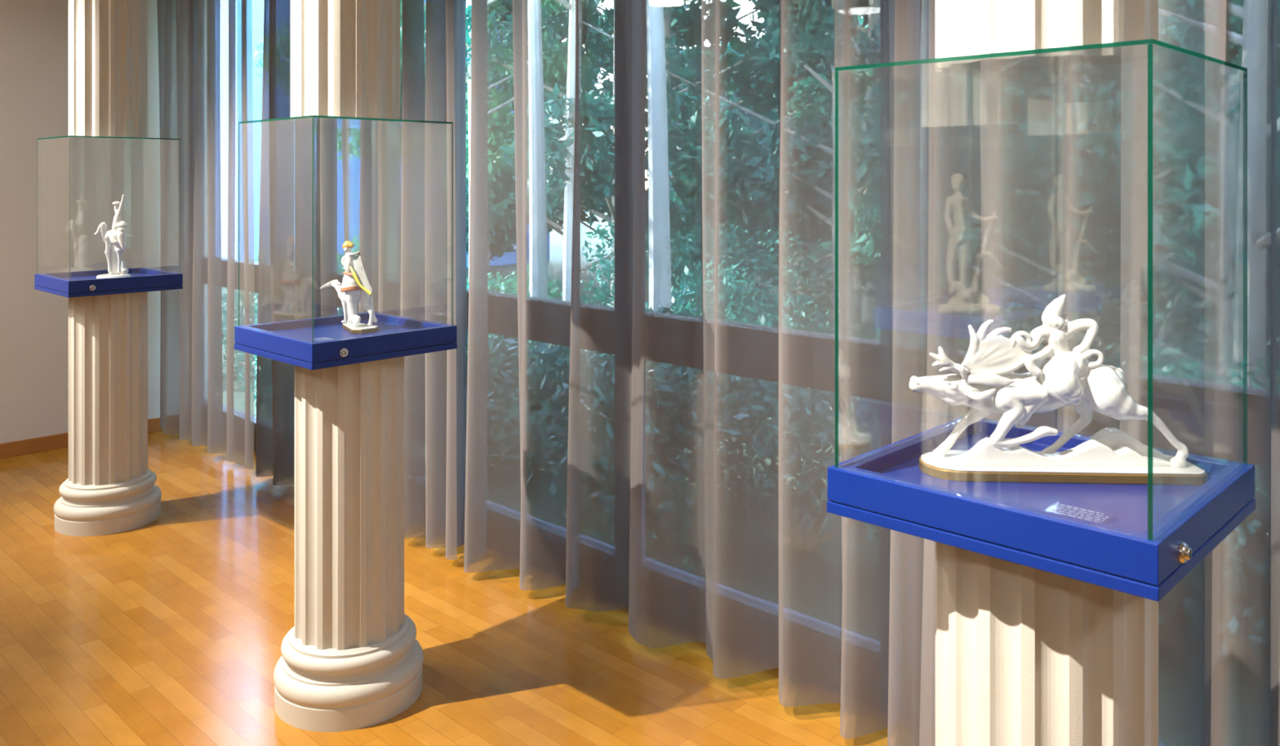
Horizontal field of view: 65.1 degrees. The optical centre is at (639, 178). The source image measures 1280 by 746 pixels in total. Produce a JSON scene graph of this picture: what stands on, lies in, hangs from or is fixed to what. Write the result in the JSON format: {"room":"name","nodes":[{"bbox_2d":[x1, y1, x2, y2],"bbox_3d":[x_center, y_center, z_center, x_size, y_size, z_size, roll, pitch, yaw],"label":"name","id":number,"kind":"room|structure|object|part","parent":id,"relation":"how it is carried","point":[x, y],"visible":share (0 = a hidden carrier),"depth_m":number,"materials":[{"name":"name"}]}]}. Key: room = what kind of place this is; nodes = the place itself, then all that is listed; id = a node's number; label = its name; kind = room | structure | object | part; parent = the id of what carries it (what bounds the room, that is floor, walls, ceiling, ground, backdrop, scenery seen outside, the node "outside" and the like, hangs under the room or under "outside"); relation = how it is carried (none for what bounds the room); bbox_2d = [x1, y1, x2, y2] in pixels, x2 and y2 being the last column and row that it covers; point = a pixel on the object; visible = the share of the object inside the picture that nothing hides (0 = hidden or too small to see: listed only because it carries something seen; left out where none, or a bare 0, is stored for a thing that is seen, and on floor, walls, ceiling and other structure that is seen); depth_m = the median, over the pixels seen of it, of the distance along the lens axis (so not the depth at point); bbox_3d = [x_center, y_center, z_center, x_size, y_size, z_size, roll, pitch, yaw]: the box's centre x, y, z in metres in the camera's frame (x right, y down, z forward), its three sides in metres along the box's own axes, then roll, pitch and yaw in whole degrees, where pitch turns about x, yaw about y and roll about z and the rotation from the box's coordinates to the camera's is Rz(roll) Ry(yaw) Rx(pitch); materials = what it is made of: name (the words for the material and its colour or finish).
{"room":"museum","nodes":[
{"label":"museum","id":0,"kind":"room"},
{"bbox_2d":[0,0,160,443],"bbox_3d":[-5.041,0.062,4.194,0.150,3.000,6.476,0,0,44],"label":"wall","id":1,"kind":"structure","parent":0,"point":[34,173],"depth_m":5.79,"materials":[{"name":"beige paint"}]},
{"bbox_2d":[0,417,162,458],"bbox_3d":[-5.002,1.521,4.115,0.016,0.082,6.216,0,0,44],"label":"baseboard","id":2,"kind":"structure","parent":1,"relation":"attached to","point":[29,446],"depth_m":5.74,"materials":[{"name":"orange wood"}]},
{"bbox_2d":[0,430,887,745],"bbox_3d":[-1.571,1.592,0.866,9.667,0.060,6.476,0,0,44],"label":"floor","id":3,"kind":"structure","parent":0,"point":[169,630],"depth_m":3.31,"materials":[{"name":"brown wood"}]},
{"bbox_2d":[53,291,161,536],"bbox_3d":[-2.435,1.034,4.595,0.438,1.057,0.438,0,0,44],"label":"pedestal","id":4,"kind":"object","parent":3,"relation":"on","point":[109,488],"visible":0.97,"depth_m":4.46,"materials":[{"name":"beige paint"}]},
{"bbox_2d":[34,135,182,297],"bbox_3d":[-2.432,0.161,4.592,0.488,0.690,0.477,0,0,44],"label":"display case","id":5,"kind":"object","parent":4,"relation":"on","point":[69,284],"visible":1,"depth_m":4.50,"materials":[{"name":"blue paint"}]},
{"bbox_2d":[34,267,182,297],"bbox_3d":[-2.435,0.471,4.595,0.477,0.070,0.477,0,0,44],"label":"tray","id":6,"kind":"object","parent":5,"relation":"attached to","point":[80,283],"depth_m":4.47,"materials":[{"name":"blue paint"}]},
{"bbox_3d":[-2.435,-0.181,4.595,0.458,0.006,0.458,0,0,44],"label":"glass","id":7,"kind":"part","parent":5,"relation":"part of","materials":[{"name":"clear glass"}]},
{"bbox_2d":[93,195,133,279],"bbox_3d":[-2.412,0.264,4.594,0.143,0.384,0.143,0,0,41],"label":"figurine","id":8,"kind":"object","parent":5,"relation":"in","point":[114,239],"visible":0.99,"depth_m":4.58,"materials":[{"name":"white ceramic"}]},
{"bbox_3d":[-2.272,0.129,4.439,0.006,0.614,0.458,0,0,44],"label":"glass panel","id":9,"kind":"part","parent":5,"relation":"part of","materials":[{"name":"clear glass"}]},
{"bbox_2d":[273,356,423,732],"bbox_3d":[-0.882,1.040,3.047,0.438,1.045,0.438,0,0,44],"label":"pedestal","id":10,"kind":"object","parent":3,"relation":"on","point":[352,658],"visible":0.98,"depth_m":2.91,"materials":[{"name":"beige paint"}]},
{"bbox_2d":[234,115,457,369],"bbox_3d":[-0.890,0.172,3.043,0.488,0.690,0.477,0,0,44],"label":"display case","id":11,"kind":"object","parent":10,"relation":"on","point":[291,342],"visible":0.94,"depth_m":2.95,"materials":[{"name":"blue paint"}]},
{"bbox_3d":[-1.050,0.140,2.883,0.446,0.614,0.006,0,0,44],"label":"glass panel","id":12,"kind":"part","parent":11,"relation":"part of","materials":[{"name":"clear glass"}]},
{"bbox_3d":[-1.057,0.140,3.203,0.006,0.614,0.458,0,0,44],"label":"glass panel","id":13,"kind":"part","parent":11,"relation":"part of","materials":[{"name":"clear glass"}]},
{"bbox_2d":[234,311,457,369],"bbox_3d":[-0.893,0.482,3.046,0.477,0.070,0.477,0,0,44],"label":"tray","id":14,"kind":"object","parent":11,"relation":"attached to","point":[291,342],"depth_m":2.94,"materials":[{"name":"blue paint"}]},
{"bbox_3d":[-0.893,-0.170,3.046,0.458,0.006,0.458,0,0,44],"label":"glass","id":15,"kind":"part","parent":11,"relation":"part of","materials":[{"name":"clear glass"}]},
{"bbox_2d":[320,240,377,333],"bbox_3d":[-0.912,0.330,3.138,0.281,0.276,0.103,0,0,44],"label":"figurine","id":16,"kind":"object","parent":11,"relation":"in","point":[356,287],"visible":1,"depth_m":3.08,"materials":[{"name":"white ceramic"}]},
{"bbox_3d":[-0.897,0.293,3.085,0.054,0.012,0.014,0,0,34],"label":"waist sash","id":17,"kind":"part","parent":16,"relation":"part of","materials":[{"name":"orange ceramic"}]},
{"bbox_3d":[-0.730,0.140,2.890,0.006,0.614,0.458,0,0,44],"label":"glass panel","id":18,"kind":"part","parent":11,"relation":"part of","materials":[{"name":"clear glass"}]},
{"bbox_3d":[-0.737,0.140,3.210,0.446,0.614,0.006,0,0,44],"label":"glass panel","id":19,"kind":"part","parent":11,"relation":"part of","materials":[{"name":"clear glass"}]},
{"bbox_2d":[935,542,1158,745],"bbox_3d":[0.626,1.040,1.562,0.438,1.045,0.438,0,0,44],"label":"pedestal","id":20,"kind":"object","parent":3,"relation":"on","point":[1025,655],"visible":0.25,"depth_m":1.43,"materials":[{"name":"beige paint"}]},
{"bbox_2d":[826,39,1255,601],"bbox_3d":[0.630,0.172,1.558,0.488,0.690,0.477,0,0,44],"label":"display case","id":21,"kind":"object","parent":20,"relation":"on","point":[1152,536],"visible":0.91,"depth_m":1.45,"materials":[{"name":"blue paint"}]},
{"bbox_3d":[0.463,0.140,1.718,0.006,0.614,0.458,0,0,44],"label":"glass panel","id":22,"kind":"part","parent":21,"relation":"part of","materials":[{"name":"clear glass"}]},
{"bbox_3d":[0.470,0.140,1.398,0.446,0.614,0.006,0,0,44],"label":"glass panel","id":23,"kind":"part","parent":21,"relation":"part of","materials":[{"name":"clear glass"}]},
{"bbox_2d":[826,416,1255,601],"bbox_3d":[0.626,0.482,1.562,0.477,0.070,0.477,0,0,44],"label":"tray","id":24,"kind":"object","parent":21,"relation":"on","point":[886,486],"depth_m":1.42,"materials":[{"name":"blue paint"}]},
{"bbox_3d":[0.626,-0.170,1.562,0.458,0.006,0.458,0,0,44],"label":"glass","id":25,"kind":"part","parent":21,"relation":"part of","materials":[{"name":"clear glass"}]},
{"bbox_2d":[908,294,1207,485],"bbox_3d":[0.651,0.326,1.593,0.446,0.284,0.114,0,0,3],"label":"figurine","id":26,"kind":"object","parent":21,"relation":"in","point":[1112,455],"visible":1,"depth_m":1.56,"materials":[{"name":"white ceramic"}]},
{"bbox_2d":[1050,504,1108,522],"bbox_3d":[0.609,0.466,1.389,0.085,0.003,0.062,0,0,44],"label":"plaque","id":27,"kind":"object","parent":21,"relation":"in","point":[1060,504],"visible":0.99,"depth_m":1.39,"materials":[{"name":"plastic"}]},
{"bbox_3d":[0.783,0.140,1.725,0.446,0.614,0.006,0,0,44],"label":"glass panel","id":28,"kind":"part","parent":21,"relation":"part of","materials":[{"name":"clear glass"}]},
{"bbox_3d":[0.789,0.140,1.405,0.006,0.614,0.458,0,0,44],"label":"glass panel","id":29,"kind":"part","parent":21,"relation":"part of","materials":[{"name":"clear glass"}]},
{"bbox_3d":[-1.571,-1.488,0.866,9.667,0.100,6.476,0,0,44],"label":"ceiling","id":30,"kind":"structure","parent":0,"visible":0},
{"bbox_2d":[68,0,147,137],"bbox_3d":[-2.435,-0.811,4.595,0.320,1.252,0.320,0,0,44],"label":"column","id":31,"kind":"structure","parent":30,"relation":"hanging from","point":[108,39],"depth_m":4.46,"materials":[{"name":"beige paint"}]},
{"bbox_2d":[156,0,254,469],"bbox_3d":[-2.476,0.059,5.708,1.285,2.934,0.136,0,0,44],"label":"curtain","id":32,"kind":"object","parent":30,"relation":"hanging from","point":[207,384],"visible":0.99,"depth_m":5.69,"materials":[{"name":"grey fabric"}]},
{"bbox_2d":[290,0,399,119],"bbox_3d":[-0.893,-0.806,3.046,0.322,1.264,0.322,0,0,44],"label":"column","id":33,"kind":"structure","parent":30,"relation":"hanging from","point":[345,54],"depth_m":2.92,"materials":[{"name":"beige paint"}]},
{"bbox_2d":[255,0,466,559],"bbox_3d":[-1.335,0.059,4.649,1.764,2.934,0.208,0,0,43],"label":"curtain","id":34,"kind":"object","parent":30,"relation":"hanging from","point":[385,192],"visible":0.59,"depth_m":4.25,"materials":[{"name":"grey fabric"}]},
{"bbox_2d":[463,0,928,745],"bbox_3d":[0.050,0.059,3.334,2.077,2.934,0.218,0,0,44],"label":"curtain","id":35,"kind":"object","parent":30,"relation":"hanging from","point":[651,421],"visible":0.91,"depth_m":3.20,"materials":[{"name":"grey fabric"}]},
{"bbox_2d":[926,78,1147,407],"label":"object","id":36,"kind":"object","parent":30,"relation":"hanging from","point":[1037,201],"depth_m":2.43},
{"bbox_2d":[935,0,1158,58],"bbox_3d":[0.626,-0.806,1.562,0.321,1.264,0.321,0,0,44],"label":"column","id":37,"kind":"structure","parent":30,"relation":"hanging from","point":[963,28],"depth_m":1.43,"materials":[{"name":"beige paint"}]},
{"bbox_2d":[1152,72,1243,462],"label":"curtain","id":38,"kind":"object","parent":30,"relation":"hanging from","point":[1197,121],"depth_m":2.18,"materials":[{"name":"grey fabric"}]},
{"bbox_2d":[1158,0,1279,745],"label":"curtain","id":39,"kind":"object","parent":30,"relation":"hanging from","point":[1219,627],"depth_m":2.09,"materials":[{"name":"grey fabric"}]},
{"bbox_3d":[0.615,-1.338,3.146,9.467,0.200,0.160,0,0,44],"label":"wall window","id":40,"kind":"structure","parent":0,"visible":0},
{"bbox_2d":[253,262,258,452],"bbox_3d":[-2.225,0.162,5.829,1.652,2.800,0.100,0,0,44],"label":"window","id":41,"kind":"structure","parent":40,"relation":"attached to","point":[256,264],"depth_m":5.74,"materials":[{"name":"clear glass"}]},
{"bbox_3d":[-2.236,0.162,5.818,1.652,2.800,0.070,0,0,44],"label":"frame","id":42,"kind":"part","parent":41,"relation":"part of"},
{"bbox_2d":[466,288,468,328],"bbox_3d":[-0.428,0.162,4.104,1.110,2.800,0.100,0,0,44],"label":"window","id":43,"kind":"structure","parent":40,"relation":"attached to","point":[467,289],"depth_m":4.35,"materials":[{"name":"clear glass"}]},
{"label":"outside","id":44,"kind":"structure","parent":0,"visible":0},
{"bbox_2d":[253,267,468,417],"bbox_3d":[7.586,1.872,22.359,70.000,0.380,37.224,0,0,44],"label":"ground","id":45,"kind":"structure","parent":44,"point":[255,401],"depth_m":7.93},
{"bbox_2d":[253,321,257,400],"bbox_3d":[-2.097,1.206,7.396,1.832,1.190,1.796,0,0,-12],"label":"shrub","id":46,"kind":"object","parent":45,"relation":"on","point":[255,357],"visible":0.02,"depth_m":7.34,"materials":[{"name":"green plant"}]},
{"bbox_2d":[254,253,258,368],"bbox_3d":[-2.679,1.161,8.256,2.152,1.202,1.974,0,0,44],"label":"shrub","id":47,"kind":"object","parent":45,"relation":"on","point":[257,260],"visible":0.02,"depth_m":7.59,"materials":[{"name":"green plant"}]},
{"bbox_2d":[252,0,468,267],"bbox_3d":[-9.326,-2.118,23.144,15.300,7.600,7.300,0,0,44],"label":"neighbouring house","id":48,"kind":"structure","parent":45,"relation":"on","point":[258,6],"depth_m":16.02,"materials":[{"name":"stone"}]},
{"bbox_2d":[253,36,468,181],"bbox_3d":[-3.114,-1.457,13.949,4.565,6.279,3.278,0,0,44],"label":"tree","id":49,"kind":"object","parent":45,"relation":"on","point":[257,48],"visible":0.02,"depth_m":13.44,"materials":[{"name":"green plant"}]},
{"bbox_2d":[466,53,468,254],"bbox_3d":[-2.462,-3.248,16.523,4.023,9.862,3.433,0,0,44],"label":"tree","id":50,"kind":"object","parent":45,"relation":"on","point":[467,132],"visible":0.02,"depth_m":17.90,"materials":[{"name":"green plant"}]},
{"bbox_2d":[466,162,468,216],"bbox_3d":[-1.426,-3.296,15.398,4.173,9.957,3.438,0,0,44],"label":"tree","id":51,"kind":"object","parent":45,"relation":"on","point":[467,182],"visible":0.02,"depth_m":14.28,"materials":[{"name":"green plant"}]},
{"bbox_2d":[466,328,467,373],"bbox_3d":[-0.645,1.287,6.048,1.545,1.068,1.789,0,0,44],"label":"shrub","id":52,"kind":"object","parent":45,"relation":"on","point":[467,329],"visible":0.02,"depth_m":5.72,"materials":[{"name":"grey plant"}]},
{"bbox_2d":[465,0,471,273],"bbox_3d":[-1.786,-2.051,11.992,3.595,7.467,3.048,0,0,17],"label":"tree","id":53,"kind":"object","parent":45,"relation":"on","point":[468,2],"visible":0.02,"depth_m":11.79,"materials":[{"name":"green plant"}]},
{"bbox_2d":[465,4,471,79],"bbox_3d":[-0.447,-2.674,10.546,3.419,8.713,3.496,0,0,44],"label":"tree","id":54,"kind":"object","parent":45,"relation":"on","point":[468,10],"visible":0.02,"depth_m":10.27,"materials":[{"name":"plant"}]}
]}

